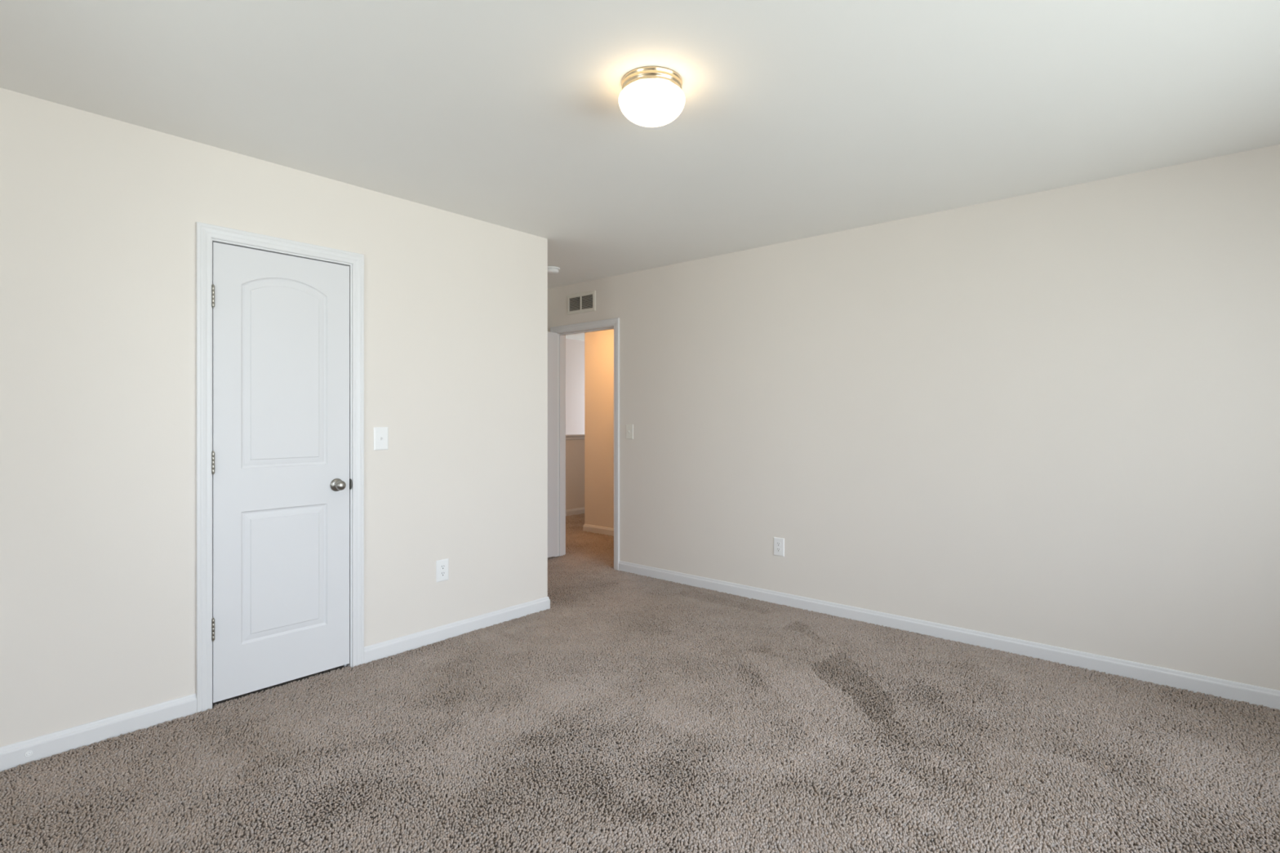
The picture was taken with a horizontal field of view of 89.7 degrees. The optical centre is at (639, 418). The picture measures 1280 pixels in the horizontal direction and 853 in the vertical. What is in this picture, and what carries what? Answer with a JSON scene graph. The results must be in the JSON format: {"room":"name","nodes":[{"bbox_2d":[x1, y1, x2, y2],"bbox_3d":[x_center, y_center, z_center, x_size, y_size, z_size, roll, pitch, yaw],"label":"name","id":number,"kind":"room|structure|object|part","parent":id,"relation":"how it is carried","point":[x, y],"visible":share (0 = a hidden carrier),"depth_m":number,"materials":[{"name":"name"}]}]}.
{"room":"empty bedroom","nodes":[
{"label":"empty bedroom","id":0,"kind":"room"},
{"bbox_2d":[0,87,547,746],"bbox_3d":[-1.890,0.042,2.925,0.115,2.484,3.754,0,0,41],"label":"wall","id":1,"kind":"structure","parent":0,"point":[99,214],"depth_m":2.70,"materials":[{"name":"beige paint"}]},
{"bbox_2d":[24,750,32,757],"bbox_3d":[-2.264,1.244,2.382,0.003,0.023,0.023,0,0,41],"label":"cap","id":2,"kind":"object","parent":1,"relation":"attached to","point":[28,753],"visible":1,"depth_m":2.38,"materials":[{"name":"white plastic"}]},
{"bbox_2d":[0,693,196,772],"bbox_3d":[-2.496,1.239,2.126,0.012,0.090,1.752,0,0,41],"label":"baseboard","id":3,"kind":"structure","parent":1,"relation":"attached to","point":[12,755],"depth_m":2.53,"materials":[{"name":"white paint"}]},
{"bbox_2d":[195,222,364,713],"bbox_3d":[-1.724,0.217,3.105,0.132,2.134,0.740,0,0,41],"label":"door frame","id":4,"kind":"structure","parent":1,"relation":"attached to","point":[205,233],"depth_m":2.86,"materials":[{"name":"white paint"}]},
{"bbox_3d":[-1.491,0.339,3.311,0.024,0.054,0.007,0,0,41],"label":"strike plate","id":5,"kind":"part","parent":4,"relation":"part of","materials":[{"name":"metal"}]},
{"bbox_2d":[211,241,349,702],"bbox_3d":[-1.682,0.240,3.062,0.098,2.039,0.614,0,0,41],"label":"door","id":6,"kind":"structure","parent":1,"relation":"in","point":[280,454],"depth_m":3.04,"materials":[{"name":"white paint"}]},
{"bbox_3d":[-1.524,0.338,3.246,0.026,0.066,0.066,0,0,41],"label":"knob","id":7,"kind":"part","parent":6,"relation":"part of","materials":[{"name":"silver metal"}]},
{"bbox_2d":[373,426,388,450],"bbox_3d":[-1.374,0.109,3.421,0.017,0.122,0.080,0,0,41],"label":"light switch","id":8,"kind":"object","parent":1,"relation":"attached to","point":[380,434],"visible":1,"depth_m":3.42,"materials":[{"name":"white plastic"}]},
{"bbox_2d":[435,558,448,582],"bbox_3d":[-1.136,0.877,3.703,0.008,0.124,0.080,0,0,41],"label":"wall outlet","id":9,"kind":"object","parent":1,"relation":"attached to","point":[442,566],"visible":1,"depth_m":3.70,"materials":[{"name":"white plastic"}]},
{"bbox_2d":[440,564,445,569],"bbox_3d":[-1.134,0.857,3.702,0.002,0.028,0.034,0,0,41],"label":"receptacle","id":10,"kind":"object","parent":9,"relation":"attached to","point":[442,566],"depth_m":3.70,"materials":[{"name":"white plastic"}]},
{"bbox_2d":[440,571,445,576],"bbox_3d":[-1.134,0.897,3.702,0.002,0.028,0.034,0,0,41],"label":"receptacle","id":11,"kind":"object","parent":9,"relation":"attached to","point":[442,573],"depth_m":3.70,"materials":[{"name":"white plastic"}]},
{"bbox_2d":[364,596,550,664],"bbox_3d":[-1.528,1.239,4.267,1.348,0.090,1.274,0,0,41],"label":"baseboard","id":12,"kind":"structure","parent":1,"relation":"attached to","point":[393,646],"depth_m":3.73,"materials":[{"name":"white paint"}]},
{"bbox_2d":[565,338,584,434],"bbox_3d":[-1.475,0.042,9.392,0.115,2.484,4.347,0,0,41],"label":"wall","id":13,"kind":"structure","parent":0,"point":[575,349],"depth_m":9.86,"materials":[{"name":"paint"}]},
{"bbox_2d":[565,439,584,515],"bbox_3d":[-0.718,0.784,8.738,0.128,0.999,4.117,0,0,41],"label":"wall","id":14,"kind":"structure","parent":0,"point":[575,449],"depth_m":8.50,"materials":[{"name":"beige paint"}]},
{"bbox_2d":[565,434,584,439],"bbox_3d":[-0.721,0.253,8.740,0.179,0.065,4.117,0,0,41],"label":"ledge","id":15,"kind":"object","parent":14,"relation":"on","point":[568,437],"visible":0.08,"depth_m":8.49,"materials":[{"name":"white paint"}]},
{"bbox_2d":[584,328,613,528],"bbox_3d":[1.461,0.042,7.517,2.819,2.484,3.115,0,0,41],"label":"wall","id":16,"kind":"structure","parent":0,"point":[598,345],"depth_m":7.11,"materials":[{"name":"beige paint"}]},
{"bbox_2d":[582,524,613,536],"bbox_3d":[1.452,1.239,7.516,2.832,0.090,3.128,0,0,41],"label":"baseboard","id":17,"kind":"structure","parent":16,"relation":"attached to","point":[586,527],"depth_m":7.10,"materials":[{"name":"white paint"}]},
{"bbox_2d":[0,0,1279,341],"bbox_3d":[0.306,-1.260,4.560,9.130,0.120,9.330,0,0,41],"label":"ceiling","id":18,"kind":"structure","parent":0,"point":[798,119],"depth_m":2.42,"materials":[{"name":"white paint"}]},
{"bbox_2d":[547,266,559,274],"bbox_3d":[-0.710,-1.179,5.152,0.138,0.042,0.138,0,0,41],"label":"smoke detector","id":19,"kind":"object","parent":18,"relation":"attached to","point":[551,269],"visible":0.71,"depth_m":5.11,"materials":[{"name":"white plastic"}]},
{"bbox_2d":[618,66,684,127],"bbox_3d":[0.042,-1.128,2.300,0.238,0.144,0.238,0,0,41],"label":"ceiling light","id":20,"kind":"object","parent":18,"relation":"attached to","point":[650,96],"visible":1,"depth_m":2.22,"materials":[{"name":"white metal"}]},
{"bbox_2d":[0,571,1279,852],"bbox_3d":[0.306,1.337,4.560,9.130,0.106,9.330,0,0,41],"label":"floor","id":21,"kind":"structure","parent":0,"point":[339,667],"depth_m":2.23,"materials":[{"name":"grey carpet"}]},
{"bbox_2d":[557,513,613,568],"bbox_3d":[0.114,1.276,7.155,3.210,0.017,3.040,0,0,41],"label":"carpet","id":22,"kind":"structure","parent":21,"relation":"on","point":[583,546],"depth_m":6.44,"materials":[{"name":"beige carpet"}]},
{"bbox_2d":[0,556,1279,852],"bbox_3d":[-0.210,1.276,2.762,5.290,0.016,4.030,0,0,41],"label":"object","id":23,"kind":"structure","parent":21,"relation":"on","point":[593,622],"depth_m":2.44,"materials":[{"name":"beige carpet"}]},
{"bbox_2d":[547,144,1279,690],"bbox_3d":[0.552,0.042,4.844,8.900,2.484,0.115,0,0,41],"label":"wall","id":24,"kind":"structure","parent":0,"point":[1051,417],"depth_m":3.54,"materials":[{"name":"beige paint"}]},
{"bbox_2d":[547,331,557,557],"bbox_3d":[-1.000,0.239,5.615,0.161,2.033,0.733,0,0,41],"label":"door","id":25,"kind":"structure","parent":24,"relation":"in","point":[552,336],"depth_m":5.83,"materials":[{"name":"white paint"}]},
{"bbox_2d":[567,290,595,315],"bbox_3d":[-0.522,-1.018,5.689,0.357,0.176,0.010,0,0,41],"label":"air vent","id":26,"kind":"object","parent":24,"relation":"in","point":[584,302],"visible":1,"depth_m":5.68,"materials":[{"name":"metal"}]},
{"bbox_2d":[550,317,619,569],"bbox_3d":[-0.463,0.223,5.710,0.856,2.123,0.132,0,0,41],"label":"door frame","id":27,"kind":"structure","parent":24,"relation":"attached to","point":[561,335],"depth_m":5.82,"materials":[{"name":"white paint"}]},
{"bbox_2d":[626,424,633,439],"bbox_3d":[-0.091,0.113,5.312,0.080,0.122,0.017,0,0,41],"label":"light switch","id":28,"kind":"object","parent":24,"relation":"attached to","point":[629,428],"visible":1,"depth_m":5.31,"materials":[{"name":"beige plastic"}]},
{"bbox_2d":[773,537,784,556],"bbox_3d":[0.953,0.884,4.416,0.080,0.124,0.008,0,0,41],"label":"wall outlet","id":29,"kind":"object","parent":24,"relation":"attached to","point":[779,543],"visible":1,"depth_m":4.41,"materials":[{"name":"white plastic"}]},
{"bbox_2d":[618,560,1279,710],"bbox_3d":[1.850,1.239,3.637,5.357,0.090,0.012,0,0,41],"label":"baseboard","id":30,"kind":"structure","parent":24,"relation":"attached to","point":[1234,691],"depth_m":3.53,"materials":[{"name":"white paint"}]}
]}

